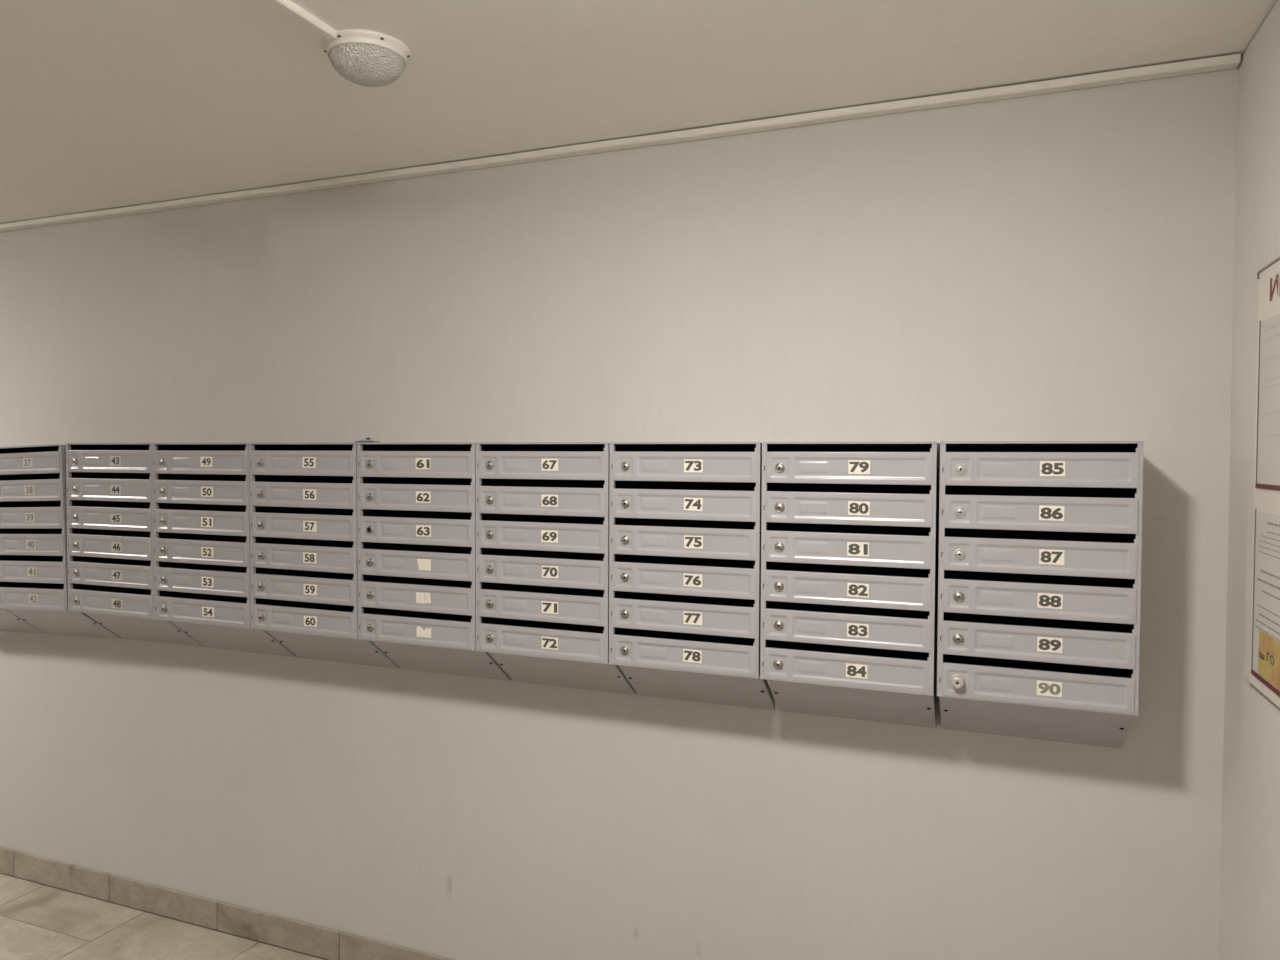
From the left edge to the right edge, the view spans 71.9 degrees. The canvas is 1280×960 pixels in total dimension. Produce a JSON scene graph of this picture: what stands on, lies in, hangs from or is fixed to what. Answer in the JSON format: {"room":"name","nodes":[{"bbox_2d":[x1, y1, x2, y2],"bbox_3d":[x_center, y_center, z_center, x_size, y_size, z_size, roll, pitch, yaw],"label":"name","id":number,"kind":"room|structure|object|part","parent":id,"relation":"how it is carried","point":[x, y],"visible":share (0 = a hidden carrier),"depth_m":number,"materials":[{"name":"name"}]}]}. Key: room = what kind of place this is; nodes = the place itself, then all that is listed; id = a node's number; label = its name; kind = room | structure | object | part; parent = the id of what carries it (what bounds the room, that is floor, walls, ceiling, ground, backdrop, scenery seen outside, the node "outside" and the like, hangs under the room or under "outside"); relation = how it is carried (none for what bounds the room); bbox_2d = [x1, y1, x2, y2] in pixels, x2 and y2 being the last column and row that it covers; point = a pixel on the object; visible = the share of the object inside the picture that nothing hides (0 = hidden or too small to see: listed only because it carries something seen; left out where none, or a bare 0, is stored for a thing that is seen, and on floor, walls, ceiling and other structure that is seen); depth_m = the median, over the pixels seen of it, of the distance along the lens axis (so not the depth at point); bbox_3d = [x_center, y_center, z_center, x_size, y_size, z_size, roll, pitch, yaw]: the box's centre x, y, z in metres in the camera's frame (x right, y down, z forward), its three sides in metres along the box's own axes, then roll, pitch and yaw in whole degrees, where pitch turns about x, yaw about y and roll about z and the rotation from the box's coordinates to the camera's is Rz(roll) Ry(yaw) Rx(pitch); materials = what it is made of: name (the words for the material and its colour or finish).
{"room":"apartment building lobby","nodes":[
{"label":"apartment building lobby","id":0,"kind":"room"},
{"bbox_2d":[0,873,327,959],"bbox_3d":[-3.137,1.570,1.965,8.189,0.100,3.100,1,2,21],"label":"floor","id":1,"kind":"structure","parent":0,"point":[38,921],"depth_m":2.91,"materials":[{"name":"brown tile"}]},
{"bbox_2d":[0,65,1238,959],"bbox_3d":[-2.547,0.272,3.418,8.389,2.619,0.100,1,2,21],"label":"wall","id":2,"kind":"structure","parent":0,"point":[1057,266],"depth_m":2.33,"materials":[{"name":"paint"}]},
{"bbox_2d":[0,609,45,633],"bbox_3d":[-2.391,0.230,3.196,0.403,0.689,0.196,1,2,21],"label":"mailbox","id":3,"kind":"object","parent":2,"relation":"attached to","point":[9,622],"visible":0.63,"depth_m":3.20,"materials":[{"name":"grey metal"}]},
{"bbox_2d":[0,444,121,638],"bbox_3d":[-2.028,0.222,3.049,0.401,0.689,0.197,1,2,21],"label":"mailbox","id":4,"kind":"object","parent":2,"relation":"attached to","point":[33,506],"visible":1,"depth_m":2.97,"materials":[{"name":"grey metal"}]},
{"bbox_3d":[-2.066,-0.055,2.958,0.365,0.072,0.010,-1,1,21],"label":"door","id":5,"kind":"part","parent":4,"relation":"part of","materials":[{"name":"grey metal"}]},
{"bbox_3d":[-2.064,0.035,2.961,0.365,0.072,0.010,-1,1,21],"label":"door","id":6,"kind":"part","parent":4,"relation":"part of","materials":[{"name":"grey metal"}]},
{"bbox_3d":[-2.061,0.127,2.962,0.365,0.072,0.010,-1,1,21],"label":"door","id":7,"kind":"part","parent":4,"relation":"part of","materials":[{"name":"grey metal"}]},
{"bbox_3d":[-2.059,0.217,2.963,0.365,0.072,0.010,-1,1,21],"label":"door","id":8,"kind":"part","parent":4,"relation":"part of","materials":[{"name":"grey metal"}]},
{"bbox_3d":[-2.056,0.308,2.965,0.365,0.072,0.010,-1,1,21],"label":"door","id":9,"kind":"part","parent":4,"relation":"part of","materials":[{"name":"grey metal"}]},
{"bbox_3d":[-2.054,0.399,2.966,0.365,0.072,0.010,-1,1,21],"label":"door","id":10,"kind":"part","parent":4,"relation":"part of","materials":[{"name":"grey metal"}]},
{"bbox_2d":[65,443,203,646],"bbox_3d":[-1.661,0.218,2.907,0.381,0.677,0.196,1,2,21],"label":"mailbox","id":11,"kind":"object","parent":2,"relation":"attached to","point":[110,562],"visible":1,"depth_m":2.84,"materials":[{"name":"grey metal"}]},
{"bbox_3d":[-1.692,0.123,2.818,0.365,0.072,0.010,1,1,21],"label":"door","id":12,"kind":"part","parent":11,"relation":"part of","materials":[{"name":"grey metal"}]},
{"bbox_3d":[-1.691,0.032,2.816,0.365,0.072,0.010,1,2,21],"label":"door","id":13,"kind":"part","parent":11,"relation":"part of","materials":[{"name":"grey metal"}]},
{"bbox_3d":[-1.691,-0.059,2.813,0.365,0.072,0.010,1,2,21],"label":"door","id":14,"kind":"part","parent":11,"relation":"part of","materials":[{"name":"grey metal"}]},
{"bbox_3d":[-1.692,0.304,2.824,0.365,0.072,0.010,1,2,21],"label":"door","id":15,"kind":"part","parent":11,"relation":"part of","materials":[{"name":"grey metal"}]},
{"bbox_3d":[-1.692,0.213,2.821,0.365,0.072,0.010,1,2,21],"label":"door","id":16,"kind":"part","parent":11,"relation":"part of","materials":[{"name":"grey metal"}]},
{"bbox_3d":[-1.693,0.395,2.826,0.365,0.072,0.010,1,2,21],"label":"door","id":17,"kind":"part","parent":11,"relation":"part of","materials":[{"name":"grey metal"}]},
{"bbox_2d":[152,443,296,656],"bbox_3d":[-1.300,0.223,2.767,0.388,0.677,0.197,1,2,21],"label":"mailbox","id":18,"kind":"object","parent":2,"relation":"attached to","point":[201,497],"visible":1,"depth_m":2.70,"materials":[{"name":"grey metal"}]},
{"bbox_3d":[-1.331,-0.053,2.673,0.371,0.072,0.010,1,2,21],"label":"door","id":19,"kind":"part","parent":18,"relation":"part of","materials":[{"name":"grey metal"}]},
{"bbox_3d":[-1.331,0.037,2.676,0.371,0.072,0.010,1,2,21],"label":"door","id":20,"kind":"part","parent":18,"relation":"part of","materials":[{"name":"grey metal"}]},
{"bbox_3d":[-1.332,0.219,2.680,0.371,0.072,0.010,1,2,21],"label":"door","id":21,"kind":"part","parent":18,"relation":"part of","materials":[{"name":"grey metal"}]},
{"bbox_3d":[-1.331,0.128,2.678,0.371,0.072,0.010,1,2,21],"label":"door","id":22,"kind":"part","parent":18,"relation":"part of","materials":[{"name":"grey metal"}]},
{"bbox_3d":[-1.332,0.401,2.686,0.371,0.072,0.010,1,2,21],"label":"door","id":23,"kind":"part","parent":18,"relation":"part of","materials":[{"name":"grey metal"}]},
{"bbox_3d":[-1.332,0.309,2.683,0.371,0.072,0.010,1,2,21],"label":"door","id":24,"kind":"part","parent":18,"relation":"part of","materials":[{"name":"grey metal"}]},
{"bbox_2d":[0,846,455,959],"bbox_3d":[-2.578,1.433,3.401,8.173,0.096,0.012,1,2,21],"label":"baseboard","id":25,"kind":"structure","parent":2,"relation":"attached to","point":[284,932],"depth_m":2.95,"materials":[{"name":"beige tile"},{"name":"grout"}]},
{"bbox_2d":[248,442,398,668],"bbox_3d":[-0.936,0.229,2.623,0.389,0.677,0.196,1,2,22],"label":"mailbox","id":26,"kind":"object","parent":2,"relation":"attached to","point":[304,549],"visible":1,"depth_m":2.56,"materials":[{"name":"grey metal"}]},
{"bbox_3d":[-0.967,0.043,2.533,0.372,0.072,0.010,1,2,22],"label":"door","id":27,"kind":"part","parent":26,"relation":"part of","materials":[{"name":"grey metal"}]},
{"bbox_3d":[-0.967,-0.049,2.530,0.372,0.072,0.010,1,2,22],"label":"door","id":28,"kind":"part","parent":26,"relation":"part of","materials":[{"name":"grey metal"}]},
{"bbox_3d":[-0.968,0.224,2.538,0.372,0.072,0.010,1,2,22],"label":"door","id":29,"kind":"part","parent":26,"relation":"part of","materials":[{"name":"grey metal"}]},
{"bbox_3d":[-0.968,0.133,2.535,0.372,0.072,0.010,1,2,22],"label":"door","id":30,"kind":"part","parent":26,"relation":"part of","materials":[{"name":"grey metal"}]},
{"bbox_3d":[-0.969,0.405,2.542,0.372,0.072,0.010,1,2,22],"label":"door","id":31,"kind":"part","parent":26,"relation":"part of","materials":[{"name":"grey metal"}]},
{"bbox_3d":[-0.969,0.315,2.540,0.372,0.072,0.010,1,2,22],"label":"door","id":32,"kind":"part","parent":26,"relation":"part of","materials":[{"name":"grey metal"}]},
{"bbox_2d":[355,438,510,680],"bbox_3d":[-0.591,0.227,2.488,0.409,0.691,0.197,1,2,21],"label":"mailbox","id":33,"kind":"object","parent":2,"relation":"attached to","point":[416,501],"visible":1,"depth_m":2.42,"materials":[{"name":"grey metal"}]},
{"bbox_3d":[-0.609,0.320,2.399,0.363,0.072,0.010,1,1,21],"label":"door","id":34,"kind":"part","parent":33,"relation":"part of","materials":[{"name":"grey metal"}]},
{"bbox_3d":[-0.608,0.230,2.397,0.363,0.072,0.010,1,2,21],"label":"door","id":35,"kind":"part","parent":33,"relation":"part of","materials":[{"name":"grey metal"}]},
{"bbox_3d":[-0.608,0.139,2.394,0.363,0.072,0.010,1,2,21],"label":"door","id":36,"kind":"part","parent":33,"relation":"part of","materials":[{"name":"grey metal"}]},
{"bbox_3d":[-0.608,0.048,2.392,0.363,0.072,0.010,1,2,21],"label":"door","id":37,"kind":"part","parent":33,"relation":"part of","materials":[{"name":"grey metal"}]},
{"bbox_3d":[-0.607,-0.042,2.389,0.363,0.072,0.010,1,2,21],"label":"door","id":38,"kind":"part","parent":33,"relation":"part of","materials":[{"name":"grey metal"}]},
{"bbox_3d":[-0.609,0.411,2.402,0.363,0.072,0.010,1,2,21],"label":"door","id":39,"kind":"part","parent":33,"relation":"part of","materials":[{"name":"grey metal"}]},
{"bbox_2d":[475,442,635,694],"bbox_3d":[-0.221,0.240,2.342,0.380,0.677,0.196,1,2,22],"label":"mailbox","id":40,"kind":"object","parent":2,"relation":"attached to","point":[542,508],"visible":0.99,"depth_m":2.27,"materials":[{"name":"grey metal"}]},
{"bbox_3d":[-0.253,0.416,2.262,0.364,0.072,0.010,1,2,22],"label":"door","id":41,"kind":"part","parent":40,"relation":"part of","materials":[{"name":"grey metal"}]},
{"bbox_3d":[-0.253,0.326,2.260,0.364,0.072,0.010,1,2,22],"label":"door","id":42,"kind":"part","parent":40,"relation":"part of","materials":[{"name":"grey metal"}]},
{"bbox_3d":[-0.253,0.235,2.256,0.364,0.072,0.010,1,2,22],"label":"door","id":43,"kind":"part","parent":40,"relation":"part of","materials":[{"name":"grey metal"}]},
{"bbox_3d":[-0.252,0.144,2.254,0.364,0.072,0.010,1,2,22],"label":"door","id":44,"kind":"part","parent":40,"relation":"part of","materials":[{"name":"grey metal"}]},
{"bbox_3d":[-0.252,0.054,2.251,0.364,0.072,0.010,1,2,22],"label":"door","id":45,"kind":"part","parent":40,"relation":"part of","materials":[{"name":"grey metal"}]},
{"bbox_3d":[-0.252,-0.037,2.249,0.364,0.072,0.010,1,2,22],"label":"door","id":46,"kind":"part","parent":40,"relation":"part of","materials":[{"name":"grey metal"}]},
{"bbox_2d":[0,54,1240,231],"bbox_3d":[-2.567,-0.924,3.318,8.173,0.019,0.038,1,2,21],"label":"duct","id":47,"kind":"object","parent":2,"relation":"attached to","point":[1228,61],"visible":1,"depth_m":2.23,"materials":[{"name":"white plastic"}]},
{"bbox_2d":[609,442,774,709],"bbox_3d":[0.134,0.245,2.203,0.378,0.677,0.196,1,2,21],"label":"mailbox","id":48,"kind":"object","parent":2,"relation":"attached to","point":[685,517],"visible":1,"depth_m":2.13,"materials":[{"name":"grey metal"}]},
{"bbox_3d":[0.102,0.422,2.123,0.362,0.072,0.010,1,2,21],"label":"door","id":49,"kind":"part","parent":48,"relation":"part of","materials":[{"name":"grey metal"}]},
{"bbox_3d":[0.103,0.331,2.120,0.362,0.072,0.010,1,2,21],"label":"door","id":50,"kind":"part","parent":48,"relation":"part of","materials":[{"name":"grey metal"}]},
{"bbox_3d":[0.103,0.240,2.118,0.362,0.072,0.010,1,2,21],"label":"door","id":51,"kind":"part","parent":48,"relation":"part of","materials":[{"name":"grey metal"}]},
{"bbox_3d":[0.103,0.149,2.115,0.362,0.072,0.010,1,2,21],"label":"door","id":52,"kind":"part","parent":48,"relation":"part of","materials":[{"name":"grey metal"}]},
{"bbox_3d":[0.104,0.059,2.112,0.362,0.072,0.010,1,2,21],"label":"door","id":53,"kind":"part","parent":48,"relation":"part of","materials":[{"name":"grey metal"}]},
{"bbox_3d":[0.104,-0.032,2.110,0.362,0.072,0.010,1,2,21],"label":"door","id":54,"kind":"part","parent":48,"relation":"part of","materials":[{"name":"grey metal"}]},
{"bbox_2d":[760,441,939,727],"bbox_3d":[0.493,0.250,2.063,0.382,0.677,0.196,1,2,21],"label":"mailbox","id":55,"kind":"object","parent":2,"relation":"attached to","point":[850,529],"visible":1,"depth_m":2.00,"materials":[{"name":"grey metal"}]},
{"bbox_3d":[0.461,0.427,1.983,0.366,0.072,0.010,1,2,21],"label":"door","id":56,"kind":"part","parent":55,"relation":"part of","materials":[{"name":"grey metal"}]},
{"bbox_3d":[0.461,0.336,1.980,0.366,0.072,0.010,1,2,21],"label":"door","id":57,"kind":"part","parent":55,"relation":"part of","materials":[{"name":"grey metal"}]},
{"bbox_3d":[0.461,0.246,1.977,0.366,0.072,0.010,1,2,21],"label":"door","id":58,"kind":"part","parent":55,"relation":"part of","materials":[{"name":"grey metal"}]},
{"bbox_3d":[0.462,0.155,1.976,0.366,0.072,0.010,1,2,21],"label":"door","id":59,"kind":"part","parent":55,"relation":"part of","materials":[{"name":"grey metal"}]},
{"bbox_3d":[0.462,0.064,1.973,0.366,0.072,0.010,1,2,21],"label":"door","id":60,"kind":"part","parent":55,"relation":"part of","materials":[{"name":"grey metal"}]},
{"bbox_3d":[0.462,-0.027,1.970,0.366,0.072,0.010,1,2,21],"label":"door","id":61,"kind":"part","parent":55,"relation":"part of","materials":[{"name":"grey metal"}]},
{"bbox_2d":[937,441,1143,748],"bbox_3d":[0.853,0.256,1.914,0.383,0.677,0.212,1,2,21],"label":"mailbox","id":62,"kind":"object","parent":2,"relation":"attached to","point":[1040,542],"visible":1,"depth_m":1.85,"materials":[{"name":"grey metal"}]},
{"bbox_3d":[0.823,0.433,1.841,0.366,0.072,0.010,1,2,21],"label":"door","id":63,"kind":"part","parent":62,"relation":"part of","materials":[{"name":"grey metal"}]},
{"bbox_3d":[0.824,0.342,1.838,0.366,0.072,0.010,1,2,21],"label":"door","id":64,"kind":"part","parent":62,"relation":"part of","materials":[{"name":"grey metal"}]},
{"bbox_3d":[0.824,0.251,1.835,0.366,0.072,0.010,1,2,21],"label":"door","id":65,"kind":"part","parent":62,"relation":"part of","materials":[{"name":"grey metal"}]},
{"bbox_3d":[0.824,0.160,1.833,0.366,0.072,0.010,1,2,21],"label":"door","id":66,"kind":"part","parent":62,"relation":"part of","materials":[{"name":"grey metal"}]},
{"bbox_3d":[0.825,0.070,1.830,0.366,0.072,0.010,1,2,21],"label":"door","id":67,"kind":"part","parent":62,"relation":"part of","materials":[{"name":"grey metal"}]},
{"bbox_3d":[0.825,-0.022,1.828,0.366,0.072,0.010,1,2,21],"label":"door","id":68,"kind":"part","parent":62,"relation":"part of","materials":[{"name":"grey metal"}]},
{"bbox_2d":[0,0,1277,223],"bbox_3d":[-3.118,-0.948,1.891,8.209,0.100,3.100,1,2,21],"label":"ceiling","id":69,"kind":"structure","parent":0,"point":[105,104],"depth_m":1.91,"materials":[{"name":"paint"}]},
{"bbox_2d":[267,0,336,38],"bbox_3d":[-0.991,-0.850,0.762,0.024,0.014,2.100,1,2,21],"label":"duct","id":70,"kind":"object","parent":69,"relation":"attached to","point":[287,6],"visible":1,"depth_m":1.66,"materials":[{"name":"white plastic"}]},
{"bbox_2d":[322,29,410,86],"bbox_3d":[-0.560,-0.851,1.813,0.176,0.068,0.176,1,2,21],"label":"ceiling lamp","id":71,"kind":"object","parent":69,"relation":"attached to","point":[363,57],"visible":0.99,"depth_m":1.76,"materials":[{"name":"white plastic"}]},
{"bbox_2d":[1219,0,1279,959],"bbox_3d":[0.726,0.421,0.417,0.100,2.515,3.100,1,2,21],"label":"wall","id":72,"kind":"structure","parent":0,"point":[1249,923],"depth_m":1.73,"materials":[{"name":"paint"}]},
{"bbox_2d":[1247,257,1279,709],"bbox_3d":[1.020,0.009,1.300,0.008,0.786,0.818,1,2,21],"label":"information board","id":73,"kind":"object","parent":72,"relation":"attached to","point":[1264,677],"visible":1,"depth_m":1.59,"materials":[{"name":"white"}]}
]}

